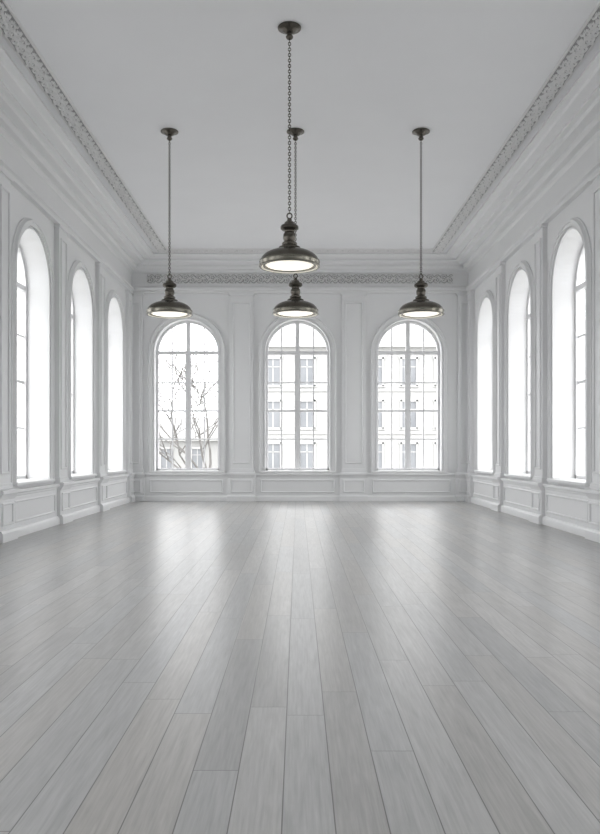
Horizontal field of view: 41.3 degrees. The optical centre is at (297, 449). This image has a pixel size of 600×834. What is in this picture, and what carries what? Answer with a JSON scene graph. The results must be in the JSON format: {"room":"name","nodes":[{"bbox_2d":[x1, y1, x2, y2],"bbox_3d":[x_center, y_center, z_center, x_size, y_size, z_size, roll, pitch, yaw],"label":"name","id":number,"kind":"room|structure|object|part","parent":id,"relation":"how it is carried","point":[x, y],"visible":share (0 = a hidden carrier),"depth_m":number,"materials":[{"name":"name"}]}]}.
{"room":"empty ballroom","nodes":[
{"label":"empty ballroom","id":0,"kind":"room"},
{"bbox_2d":[11,184,125,488],"bbox_3d":[-4.470,-1.819,8.500,0.500,6.199,23.000,0,0,0],"label":"arched windows","id":1,"kind":"structure","parent":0,"point":[21,207],"depth_m":13.64,"materials":[{"name":"paint"}]},
{"bbox_2d":[17,245,26,478],"bbox_3d":[-4.610,-1.488,12.640,0.100,3.985,1.570,0,0,0],"label":"frame","id":2,"kind":"object","parent":1,"relation":"attached to","point":[22,286],"visible":0.34,"depth_m":13.36,"materials":[{"name":"paint"}]},
{"bbox_2d":[11,217,53,483],"bbox_3d":[-4.183,-1.575,12.640,0.076,4.150,1.900,0,0,0],"label":"window frame","id":3,"kind":"structure","parent":1,"relation":"attached to","point":[26,223],"depth_m":12.70,"materials":[{"name":"paint"}]},
{"bbox_2d":[12,478,54,485],"bbox_3d":[-4.343,0.506,12.640,0.435,0.057,1.820,0,0,0],"label":"sill","id":4,"kind":"structure","parent":1,"relation":"attached to","point":[20,482],"depth_m":12.62,"materials":[{"name":"paint"}]},
{"bbox_2d":[0,166,132,489],"bbox_3d":[-4.162,-1.678,9.852,0.115,4.476,20.255,0,0,0],"label":"trim","id":5,"kind":"structure","parent":1,"relation":"attached to","point":[60,232],"depth_m":13.88,"materials":[{"name":"paint"}]},
{"bbox_2d":[0,472,135,542],"bbox_3d":[-4.130,0.920,8.505,0.180,0.720,23.010,0,0,0],"label":"wainscoting","id":6,"kind":"structure","parent":1,"relation":"attached to","point":[27,510],"depth_m":13.73,"materials":[{"name":"paint"}]},
{"bbox_2d":[71,293,73,473],"bbox_3d":[-4.610,-1.488,15.450,0.100,3.985,1.570,0,0,0],"label":"frame","id":7,"kind":"object","parent":1,"relation":"attached to","point":[72,306],"visible":0.12,"depth_m":16.17,"materials":[{"name":"paint"}]},
{"bbox_2d":[0,44,153,291],"bbox_3d":[-3.856,-4.342,8.500,0.728,0.853,23.000,0,0,0],"label":"trim","id":8,"kind":"structure","parent":1,"relation":"attached to","point":[44,165],"depth_m":13.07,"materials":[{"name":"paint"}]},
{"bbox_2d":[67,260,95,476],"bbox_3d":[-4.183,-1.575,15.450,0.076,4.150,1.900,0,0,0],"label":"window frame","id":9,"kind":"structure","parent":1,"relation":"attached to","point":[77,265],"depth_m":15.77,"materials":[{"name":"paint"}]},
{"bbox_2d":[68,473,96,478],"bbox_3d":[-4.343,0.506,15.450,0.435,0.057,1.820,0,0,0],"label":"sill","id":10,"kind":"structure","parent":1,"relation":"attached to","point":[75,475],"depth_m":15.55,"materials":[{"name":"paint"}]},
{"bbox_2d":[105,290,125,472],"bbox_3d":[-4.183,-1.575,18.260,0.076,4.150,1.900,0,0,0],"label":"window frame","id":11,"kind":"structure","parent":1,"relation":"attached to","point":[112,293],"depth_m":19.00,"materials":[{"name":"paint"}]},
{"bbox_2d":[107,470,125,474],"bbox_3d":[-4.343,0.506,18.260,0.435,0.057,1.820,0,0,0],"label":"sill","id":12,"kind":"structure","parent":1,"relation":"attached to","point":[109,471],"depth_m":18.31,"materials":[{"name":"paint"}]},
{"bbox_2d":[0,501,599,833],"bbox_3d":[0.050,1.380,8.500,9.540,0.200,24.000,0,0,0],"label":"floor","id":13,"kind":"structure","parent":0,"point":[167,667],"depth_m":4.65,"materials":[{"name":"grey wood"}]},
{"bbox_2d":[0,0,599,252],"bbox_3d":[0.050,-4.869,8.500,9.540,0.200,24.000,0,0,0],"label":"ceiling","id":14,"kind":"structure","parent":0,"point":[365,74],"depth_m":10.75,"materials":[{"name":"paint"}]},
{"bbox_2d":[0,0,167,252],"bbox_3d":[-3.240,-4.743,8.080,0.280,0.050,22.160,0,0,0],"label":"trim","id":15,"kind":"structure","parent":14,"relation":"attached to","point":[11,29],"depth_m":11.16,"materials":[{"name":"paint"}]},
{"bbox_2d":[146,128,192,318],"bbox_3d":[-1.921,-3.385,11.915,0.690,2.768,0.690,0,0,20],"label":"pendant lamp","id":16,"kind":"object","parent":14,"relation":"hanging from","point":[168,307],"visible":1,"depth_m":11.85,"materials":[{"name":"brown metal"}]},
{"bbox_3d":[-1.921,-2.292,11.915,0.691,0.552,0.691,0,0,0],"label":"lamp shade","id":17,"kind":"part","parent":16,"relation":"part of","materials":[{"name":"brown metal"}]},
{"bbox_2d":[152,311,186,316],"bbox_3d":[-1.921,-2.034,11.915,0.550,0.066,0.550,0,0,0],"label":"diffuser","id":18,"kind":"object","parent":16,"relation":"attached to","point":[154,313],"depth_m":11.82,"materials":[{"name":"white glass"}]},
{"bbox_3d":[-1.921,-3.617,11.915,0.029,2.034,0.029,0,0,45],"label":"chain","id":19,"kind":"part","parent":16,"relation":"part of","materials":[{"name":"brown metal"}]},
{"bbox_2d":[259,21,319,273],"bbox_3d":[-0.096,-3.407,8.986,0.690,2.723,0.690,0,0,-14],"label":"pendant lamp","id":20,"kind":"object","parent":14,"relation":"hanging from","point":[289,258],"visible":1,"depth_m":8.92,"materials":[{"name":"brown metal"}]},
{"bbox_3d":[-0.096,-2.337,8.986,0.691,0.552,0.691,0,0,0],"label":"lamp shade","id":21,"kind":"part","parent":20,"relation":"part of","materials":[{"name":"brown metal"}]},
{"bbox_2d":[266,260,312,270],"bbox_3d":[-0.096,-2.079,8.986,0.550,0.066,0.550,0,0,0],"label":"diffuser","id":22,"kind":"object","parent":20,"relation":"attached to","point":[271,265],"depth_m":8.91,"materials":[{"name":"white glass"}]},
{"bbox_3d":[-0.096,-3.648,8.986,0.029,1.972,0.029,0,0,45],"label":"chain","id":23,"kind":"part","parent":20,"relation":"part of","materials":[{"name":"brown metal"}]},
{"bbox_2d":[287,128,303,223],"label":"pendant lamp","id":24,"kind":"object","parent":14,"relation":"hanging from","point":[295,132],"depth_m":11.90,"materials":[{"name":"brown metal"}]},
{"bbox_3d":[-0.037,-3.632,11.915,0.029,2.003,0.029,0,0,45],"label":"chain","id":25,"kind":"part","parent":24,"relation":"part of","materials":[{"name":"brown metal"}]},
{"bbox_2d":[273,274,317,317],"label":"pendant lamp","id":26,"kind":"object","parent":14,"relation":"hanging from","point":[295,305],"depth_m":11.78,"materials":[{"name":"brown metal"}]},
{"bbox_3d":[-0.037,-2.300,11.915,0.691,0.552,0.691,0,0,0],"label":"lamp shade","id":27,"kind":"part","parent":26,"relation":"part of","materials":[{"name":"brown metal"}]},
{"bbox_2d":[278,311,312,316],"bbox_3d":[-0.037,-2.041,11.915,0.550,0.066,0.550,0,0,0],"label":"diffuser","id":28,"kind":"object","parent":26,"relation":"attached to","point":[280,313],"depth_m":11.84,"materials":[{"name":"white"}]},
{"bbox_2d":[167,249,432,252],"bbox_3d":[0.050,-4.743,19.020,6.300,0.050,0.280,0,0,0],"label":"trim","id":29,"kind":"structure","parent":14,"relation":"attached to","point":[171,250],"depth_m":18.89,"materials":[{"name":"paint"}]},
{"bbox_2d":[398,128,443,318],"bbox_3d":[1.839,-3.385,11.915,0.690,2.768,0.690,0,0,-20],"label":"pendant lamp","id":30,"kind":"object","parent":14,"relation":"hanging from","point":[420,307],"visible":1,"depth_m":11.83,"materials":[{"name":"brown metal"}]},
{"bbox_3d":[1.839,-2.292,11.915,0.691,0.552,0.691,0,0,0],"label":"lamp shade","id":31,"kind":"part","parent":30,"relation":"part of","materials":[{"name":"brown metal"}]},
{"bbox_2d":[403,311,438,316],"bbox_3d":[1.839,-2.034,11.915,0.550,0.066,0.550,0,0,0],"label":"diffuser","id":32,"kind":"object","parent":30,"relation":"attached to","point":[405,313],"depth_m":11.82,"materials":[{"name":"white glass"}]},
{"bbox_3d":[1.839,-3.617,11.915,0.029,2.034,0.029,0,0,45],"label":"chain","id":33,"kind":"part","parent":30,"relation":"part of","materials":[{"name":"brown metal"}]},
{"bbox_2d":[432,1,599,252],"bbox_3d":[3.340,-4.743,8.080,0.280,0.050,22.160,0,0,0],"label":"trim","id":34,"kind":"structure","parent":14,"relation":"attached to","point":[588,35],"depth_m":11.30,"materials":[{"name":"paint"}]},
{"bbox_2d":[143,294,456,472],"bbox_3d":[0.050,-1.819,20.250,9.540,6.199,0.500,0,0,0],"label":"window surround","id":35,"kind":"structure","parent":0,"point":[215,307],"depth_m":20.00,"materials":[{"name":"paint"}]},
{"bbox_2d":[149,470,223,472],"bbox_3d":[-2.786,0.546,20.052,1.880,0.057,0.295,0,0,0],"label":"sill","id":36,"kind":"structure","parent":35,"relation":"attached to","point":[156,471],"depth_m":19.90,"materials":[{"name":"paint"}]},
{"bbox_2d":[148,313,225,471],"bbox_3d":[-2.786,-1.452,19.963,1.960,3.985,0.076,0,0,0],"label":"window frame","id":37,"kind":"structure","parent":35,"relation":"attached to","point":[152,342],"depth_m":19.94,"materials":[{"name":"paint"}]},
{"bbox_2d":[156,321,218,469],"bbox_3d":[-2.786,-1.365,20.250,1.630,3.820,0.100,0,0,0],"label":"frame","id":38,"kind":"object","parent":35,"relation":"attached to","point":[188,352],"visible":0.9,"depth_m":20.21,"materials":[{"name":"paint"}]},
{"bbox_2d":[266,321,328,469],"bbox_3d":[-0.013,-1.365,20.250,1.630,3.820,0.100,0,0,0],"label":"frame","id":39,"kind":"object","parent":35,"relation":"attached to","point":[297,353],"visible":0.94,"depth_m":20.21,"materials":[{"name":"paint"}]},
{"bbox_2d":[260,470,334,472],"bbox_3d":[-0.013,0.546,20.052,1.880,0.057,0.295,0,0,0],"label":"sill","id":40,"kind":"structure","parent":35,"relation":"attached to","point":[266,471],"depth_m":19.90,"materials":[{"name":"paint"}]},
{"bbox_2d":[258,317,336,471],"bbox_3d":[-0.013,-1.452,19.963,1.960,3.985,0.076,0,0,0],"label":"window frame","id":41,"kind":"structure","parent":35,"relation":"attached to","point":[262,345],"depth_m":19.94,"materials":[{"name":"paint"}]},
{"bbox_2d":[147,274,452,283],"bbox_3d":[0.050,-4.280,19.913,7.640,0.260,0.045,0,0,0],"label":"trim","id":42,"kind":"structure","parent":35,"relation":"attached to","point":[158,278],"depth_m":19.91,"materials":[{"name":"paint"}]},
{"bbox_2d":[133,293,466,471],"bbox_3d":[0.050,-1.678,19.942,8.600,4.476,0.115,0,0,0],"label":"pilasters","id":43,"kind":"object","parent":35,"relation":"attached to","point":[241,304],"depth_m":19.91,"materials":[{"name":"paint"}]},
{"bbox_2d":[132,253,467,293],"bbox_3d":[0.050,-4.342,19.636,8.540,0.853,0.728,0,0,0],"label":"trim","id":44,"kind":"structure","parent":35,"relation":"attached to","point":[157,263],"depth_m":19.83,"materials":[{"name":"paint"}]},
{"bbox_2d":[134,472,466,500],"bbox_3d":[0.050,0.920,19.910,8.660,0.720,0.180,0,0,0],"label":"wainscoting","id":45,"kind":"structure","parent":35,"relation":"attached to","point":[229,486],"depth_m":19.91,"materials":[{"name":"paint"}]},
{"bbox_2d":[377,321,439,469],"bbox_3d":[2.786,-1.365,20.250,1.630,3.820,0.100,0,0,0],"label":"frame","id":46,"kind":"object","parent":35,"relation":"attached to","point":[407,352],"visible":0.83,"depth_m":20.21,"materials":[{"name":"paint"}]},
{"bbox_2d":[370,314,447,471],"bbox_3d":[2.786,-1.452,19.963,1.960,3.985,0.076,0,0,0],"label":"window frame","id":47,"kind":"structure","parent":35,"relation":"attached to","point":[443,342],"depth_m":19.94,"materials":[{"name":"paint"}]},
{"bbox_2d":[372,470,446,472],"bbox_3d":[2.786,0.546,20.052,1.880,0.057,0.295,0,0,0],"label":"sill","id":48,"kind":"structure","parent":35,"relation":"attached to","point":[377,471],"depth_m":19.90,"materials":[{"name":"paint"}]},
{"bbox_2d":[475,184,591,488],"bbox_3d":[4.570,-1.819,8.500,0.500,6.199,23.000,0,0,0],"label":"arched windows","id":49,"kind":"structure","parent":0,"point":[580,207],"depth_m":13.80,"materials":[{"name":"paint"}]},
{"bbox_2d":[474,470,493,474],"bbox_3d":[4.442,0.506,18.260,0.435,0.057,1.820,0,0,0],"label":"sill","id":50,"kind":"structure","parent":49,"relation":"attached to","point":[476,471],"depth_m":18.25,"materials":[{"name":"paint"}]},
{"bbox_2d":[474,290,495,472],"bbox_3d":[4.283,-1.575,18.260,0.076,4.150,1.900,0,0,0],"label":"window frame","id":51,"kind":"structure","parent":49,"relation":"attached to","point":[488,294],"depth_m":19.04,"materials":[{"name":"paint"}]},
{"bbox_2d":[504,473,532,478],"bbox_3d":[4.442,0.506,15.450,0.435,0.057,1.820,0,0,0],"label":"sill","id":52,"kind":"structure","parent":49,"relation":"attached to","point":[517,475],"depth_m":15.55,"materials":[{"name":"paint"}]},
{"bbox_2d":[505,260,533,476],"bbox_3d":[4.283,-1.575,15.450,0.076,4.150,1.900,0,0,0],"label":"window frame","id":53,"kind":"structure","parent":49,"relation":"attached to","point":[524,265],"depth_m":15.77,"materials":[{"name":"paint"}]},
{"bbox_2d":[447,50,599,291],"bbox_3d":[3.956,-4.342,8.500,0.728,0.853,23.000,0,0,0],"label":"trim","id":54,"kind":"structure","parent":49,"relation":"attached to","point":[557,165],"depth_m":13.20,"materials":[{"name":"paint"}]},
{"bbox_2d":[527,291,529,473],"bbox_3d":[4.710,-1.488,15.450,0.100,3.985,1.570,0,0,0],"label":"frame","id":55,"kind":"object","parent":49,"relation":"attached to","point":[528,305],"visible":0.08,"depth_m":16.17,"materials":[{"name":"paint"}]},
{"bbox_2d":[464,472,599,542],"bbox_3d":[4.230,0.920,8.505,0.180,0.720,23.010,0,0,0],"label":"wainscoting","id":56,"kind":"structure","parent":49,"relation":"attached to","point":[574,510],"depth_m":13.74,"materials":[{"name":"paint"}]},
{"bbox_2d":[467,169,599,489],"bbox_3d":[4.263,-1.678,9.852,0.115,4.476,20.255,0,0,0],"label":"trim","id":57,"kind":"structure","parent":49,"relation":"attached to","point":[540,233],"depth_m":13.98,"materials":[{"name":"paint"}]},
{"bbox_2d":[547,478,590,485],"bbox_3d":[4.442,0.506,12.640,0.435,0.057,1.820,0,0,0],"label":"sill","id":58,"kind":"structure","parent":49,"relation":"attached to","point":[581,482],"depth_m":12.63,"materials":[{"name":"paint"}]},
{"bbox_2d":[548,217,591,483],"bbox_3d":[4.283,-1.575,12.640,0.076,4.150,1.900,0,0,0],"label":"window frame","id":59,"kind":"structure","parent":49,"relation":"attached to","point":[576,223],"depth_m":12.70,"materials":[{"name":"paint"}]},
{"bbox_2d":[575,244,585,479],"bbox_3d":[4.710,-1.488,12.640,0.100,3.985,1.570,0,0,0],"label":"frame","id":60,"kind":"object","parent":49,"relation":"attached to","point":[579,286],"visible":0.38,"depth_m":13.36,"materials":[{"name":"paint"}]},
{"label":"outside","id":61,"kind":"structure","parent":0,"visible":0},
{"bbox_3d":[0.000,7.380,40.000,180.000,0.200,160.000,0,0,0],"label":"ground","id":62,"kind":"structure","parent":61,"visible":0},
{"bbox_2d":[17,418,217,474],"bbox_3d":[-23.277,1.980,84.900,34.045,10.600,10.800,0,0,0],"label":"townhouse","id":63,"kind":"structure","parent":62,"relation":"on","point":[196,457],"depth_m":80.00,"materials":[{"name":"white stone"}]},
{"bbox_2d":[159,334,217,467],"bbox_3d":[-4.308,1.708,26.357,5.325,11.181,4.090,0,0,23],"label":"bare tree","id":64,"kind":"object","parent":62,"relation":"on","point":[199,405],"visible":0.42,"depth_m":26.27,"materials":[{"name":"grey plant"}]},
{"bbox_2d":[268,319,584,474],"bbox_3d":[16.583,-1.420,64.900,43.541,17.400,10.800,0,0,0],"label":"apartment building","id":65,"kind":"structure","parent":62,"relation":"on","point":[305,331],"depth_m":60.01,"materials":[{"name":"white stone"}]}
]}

